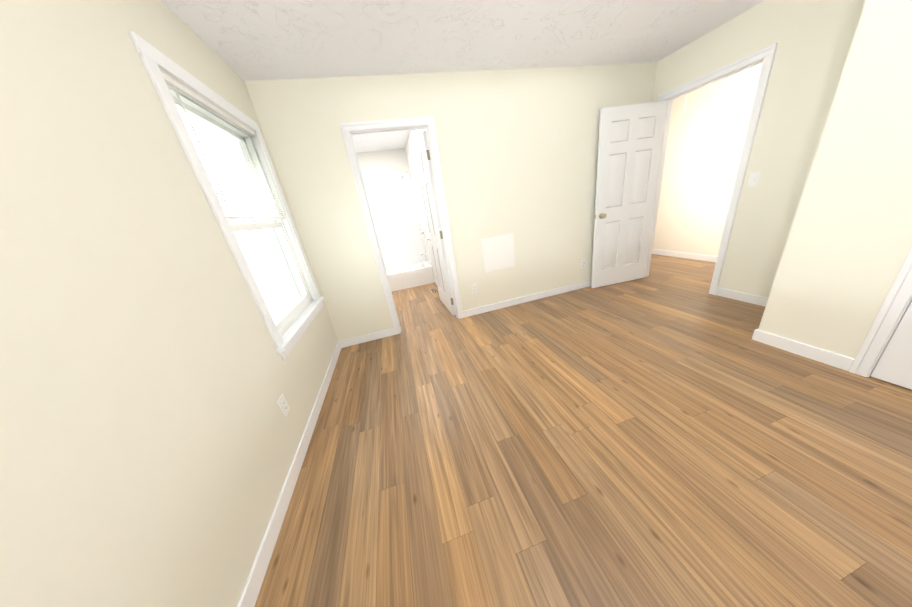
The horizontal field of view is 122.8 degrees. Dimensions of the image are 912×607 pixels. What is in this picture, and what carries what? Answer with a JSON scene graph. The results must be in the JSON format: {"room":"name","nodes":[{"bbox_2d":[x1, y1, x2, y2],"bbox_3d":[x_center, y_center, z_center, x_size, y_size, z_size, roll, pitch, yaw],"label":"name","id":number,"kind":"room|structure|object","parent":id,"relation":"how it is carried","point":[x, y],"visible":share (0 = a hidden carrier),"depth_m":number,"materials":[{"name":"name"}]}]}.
{"room":"empty bedroom","nodes":[
{"label":"empty bedroom","id":0,"kind":"room"},
{"bbox_2d":[0,0,337,606],"bbox_3d":[-1.231,-0.236,1.294,0.110,2.440,7.840,-13,21,-11],"label":"wall","id":1,"kind":"structure","parent":0,"point":[151,434],"depth_m":0.75,"materials":[{"name":"beige paint"}]},
{"bbox_2d":[128,31,320,347],"bbox_3d":[-1.388,-0.565,1.739,0.123,1.480,1.074,-13,21,-11],"label":"window","id":2,"kind":"structure","parent":1,"relation":"in","point":[154,60],"depth_m":1.51,"materials":[{"name":"white wood"}]},
{"bbox_2d":[161,72,285,218],"bbox_3d":[-1.407,-0.886,1.623,0.039,0.639,0.906,-13,21,-11],"label":"window blinds","id":3,"kind":"object","parent":2,"relation":"attached to","point":[176,86],"visible":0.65,"depth_m":1.51,"materials":[{"name":"white plastic"}]},
{"bbox_2d":[278,394,289,416],"bbox_3d":[-1.007,0.597,1.458,0.008,0.115,0.070,-13,21,-11],"label":"electrical outlet","id":4,"kind":"object","parent":1,"relation":"attached to","point":[283,405],"visible":1,"depth_m":1.45,"materials":[{"name":"white plastic"}]},
{"bbox_2d":[237,341,340,606],"bbox_3d":[-0.661,1.246,0.529,0.016,0.088,4.997,-13,21,-11],"label":"baseboard","id":5,"kind":"structure","parent":1,"relation":"attached to","point":[251,590],"depth_m":1.22,"materials":[{"name":"white wood"}]},
{"bbox_2d":[276,296,324,359],"bbox_3d":[-1.228,0.149,2.030,0.082,0.092,1.098,-13,21,-11],"label":"window sill","id":6,"kind":"structure","parent":1,"relation":"attached to","point":[293,334],"depth_m":1.85,"materials":[{"name":"white wood"}]},
{"bbox_2d":[357,148,424,267],"bbox_3d":[-1.484,-1.625,4.977,1.459,2.440,0.110,-13,21,-11],"label":"wall","id":7,"kind":"structure","parent":0,"point":[383,163],"depth_m":4.62,"materials":[{"name":"white paint"}]},
{"bbox_2d":[364,167,431,267],"bbox_3d":[-1.358,-1.431,4.592,1.455,1.678,0.780,-13,21,-11],"label":"wall","id":8,"kind":"structure","parent":0,"point":[396,210],"depth_m":4.94,"materials":[{"name":"white plastic"}]},
{"bbox_2d":[405,129,449,280],"bbox_3d":[-0.409,-1.407,3.981,0.110,2.440,2.623,-13,21,-11],"label":"wall","id":9,"kind":"structure","parent":0,"point":[413,137],"depth_m":4.12,"materials":[{"name":"white paint"}]},
{"bbox_2d":[244,62,656,340],"bbox_3d":[0.489,-1.106,2.844,4.168,2.440,0.110,-13,21,-11],"label":"wall","id":10,"kind":"structure","parent":0,"point":[518,151],"depth_m":2.59,"materials":[{"name":"white paint"}]},
{"bbox_2d":[341,328,394,347],"bbox_3d":[-1.006,0.393,2.867,0.588,0.088,0.013,-13,21,-11],"label":"baseboard","id":11,"kind":"structure","parent":10,"relation":"attached to","point":[389,332],"depth_m":2.86,"materials":[{"name":"white wood"}]},
{"bbox_2d":[340,116,462,334],"bbox_3d":[-0.482,-0.720,2.700,0.846,2.110,0.145,-13,21,-11],"label":"door frame","id":12,"kind":"structure","parent":10,"relation":"attached to","point":[351,129],"depth_m":2.48,"materials":[{"name":"white wood"}]},
{"bbox_2d":[413,131,454,314],"bbox_3d":[-0.272,-0.889,3.150,0.167,2.020,0.717,-14,22,-13],"label":"bathroom door","id":13,"kind":"structure","parent":12,"relation":"attached to","point":[421,152],"depth_m":3.00,"materials":[{"name":"white wood"}]},
{"bbox_2d":[471,284,476,293],"bbox_3d":[0.218,-0.179,3.021,0.070,0.115,0.008,-13,21,-11],"label":"electrical outlet","id":14,"kind":"object","parent":10,"relation":"attached to","point":[473,288],"visible":1,"depth_m":3.02,"materials":[{"name":"white plastic"}]},
{"bbox_2d":[480,233,514,272],"bbox_3d":[0.505,-0.594,2.956,0.410,0.400,0.014,-13,21,-11],"label":"hatch","id":15,"kind":"object","parent":10,"relation":"attached to","point":[498,253],"visible":1,"depth_m":2.95,"materials":[{"name":"white paint"}]},
{"bbox_2d":[462,280,590,317],"bbox_3d":[1.323,-0.154,3.338,2.592,0.088,0.017,-13,21,-11],"label":"baseboard","id":16,"kind":"structure","parent":10,"relation":"attached to","point":[511,302],"depth_m":3.25,"materials":[{"name":"white wood"}]},
{"bbox_2d":[581,260,585,268],"bbox_3d":[1.707,-0.525,3.324,0.070,0.115,0.008,-13,21,-11],"label":"electrical outlet","id":17,"kind":"object","parent":10,"relation":"attached to","point":[583,263],"visible":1,"depth_m":3.32,"materials":[{"name":"white plastic"}]},
{"bbox_2d":[161,0,763,152],"bbox_3d":[1.157,-1.989,1.370,5.489,0.050,7.840,-13,21,-11],"label":"ceiling","id":18,"kind":"structure","parent":0,"point":[250,40],"depth_m":1.82,"materials":[{"name":"paint"}]},
{"bbox_2d":[254,254,911,606],"bbox_3d":[1.517,0.308,2.261,5.489,0.050,7.840,-13,21,-11],"label":"floor","id":19,"kind":"structure","parent":0,"point":[668,431],"depth_m":1.23,"materials":[{"name":"brown wood"}]},
{"bbox_2d":[386,170,434,291],"bbox_3d":[-1.336,-1.289,4.651,1.438,2.010,0.756,-13,21,-11],"label":"bathtub","id":20,"kind":"object","parent":19,"relation":"on","point":[409,275],"visible":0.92,"depth_m":4.69,"materials":[{"name":"white ceramic"}]},
{"bbox_2d":[429,288,438,293],"bbox_3d":[-0.375,-0.221,4.312,0.130,0.005,0.280,-13,21,-11],"label":"floor vent","id":21,"kind":"object","parent":19,"relation":"in","point":[434,290],"visible":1,"depth_m":4.30,"materials":[{"name":"gold metal"}]},
{"bbox_2d":[652,62,762,255],"bbox_3d":[3.965,-1.372,2.127,0.110,2.440,7.380,-13,21,-11],"label":"wall","id":22,"kind":"structure","parent":0,"point":[708,126],"depth_m":3.53,"materials":[{"name":"white paint"}]},
{"bbox_2d":[652,249,716,261],"bbox_3d":[4.076,-0.273,2.536,0.013,0.088,7.160,-13,21,-11],"label":"baseboard","id":23,"kind":"structure","parent":22,"relation":"attached to","point":[709,258],"depth_m":3.95,"materials":[{"name":"white wood"}]},
{"bbox_2d":[652,0,865,297],"bbox_3d":[3.103,-0.744,0.854,0.110,2.440,5.107,-13,21,-11],"label":"wall","id":24,"kind":"structure","parent":0,"point":[813,39],"depth_m":2.05,"materials":[{"name":"white paint"}]},
{"bbox_2d":[645,43,776,294],"bbox_3d":[2.605,-1.223,2.752,0.145,2.110,0.916,-13,21,-11],"label":"door frame","id":25,"kind":"structure","parent":24,"relation":"attached to","point":[765,56],"depth_m":2.36,"materials":[{"name":"white wood"}]},
{"bbox_2d":[591,100,667,287],"bbox_3d":[2.079,-1.220,3.053,0.787,2.020,0.167,-11,21,-6],"label":"entry door","id":26,"kind":"structure","parent":25,"relation":"attached to","point":[630,144],"depth_m":2.97,"materials":[{"name":"white wood"}]},
{"bbox_2d":[715,287,767,306],"bbox_3d":[2.897,-0.027,2.377,0.016,0.088,0.668,-13,21,-11],"label":"baseboard","id":27,"kind":"structure","parent":24,"relation":"attached to","point":[745,297],"depth_m":2.48,"materials":[{"name":"white wood"}]},
{"bbox_2d":[747,172,760,186],"bbox_3d":[2.671,-1.113,2.232,0.015,0.115,0.070,-13,21,-11],"label":"light switch","id":28,"kind":"object","parent":24,"relation":"attached to","point":[754,178],"visible":1,"depth_m":2.23,"materials":[{"name":"white plastic"}]},
{"bbox_2d":[758,0,911,358],"bbox_3d":[2.643,-0.319,-0.054,0.110,2.440,3.420,-13,21,-11],"label":"wall","id":29,"kind":"structure","parent":0,"point":[848,247],"depth_m":1.38,"materials":[{"name":"white paint"}]},
{"bbox_2d":[752,329,854,370],"bbox_3d":[2.370,0.312,1.715,0.016,0.088,0.423,-13,21,-11],"label":"baseboard","id":30,"kind":"structure","parent":29,"relation":"attached to","point":[836,360],"depth_m":1.69,"materials":[{"name":"white wood"}]},
{"bbox_2d":[849,248,911,376],"bbox_3d":[2.455,-0.424,0.752,0.145,2.110,0.916,-13,21,-11],"label":"door frame","id":31,"kind":"structure","parent":29,"relation":"attached to","point":[894,308],"depth_m":1.38,"materials":[{"name":"white wood"}]},
{"bbox_2d":[871,302,911,389],"bbox_3d":[2.425,-0.382,0.755,0.167,2.020,0.787,-13,21,-11],"label":"closet door","id":32,"kind":"structure","parent":29,"relation":"in","point":[894,365],"depth_m":1.37,"materials":[{"name":"white wood"}]},
{"label":"outside","id":33,"kind":"structure","parent":0,"visible":0},
{"bbox_2d":[178,109,299,322],"bbox_3d":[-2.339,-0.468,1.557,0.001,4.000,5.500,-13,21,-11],"label":"window pane","id":34,"kind":"structure","parent":33,"point":[264,259],"depth_m":3.49,"materials":[{"name":"glass"}]}
]}

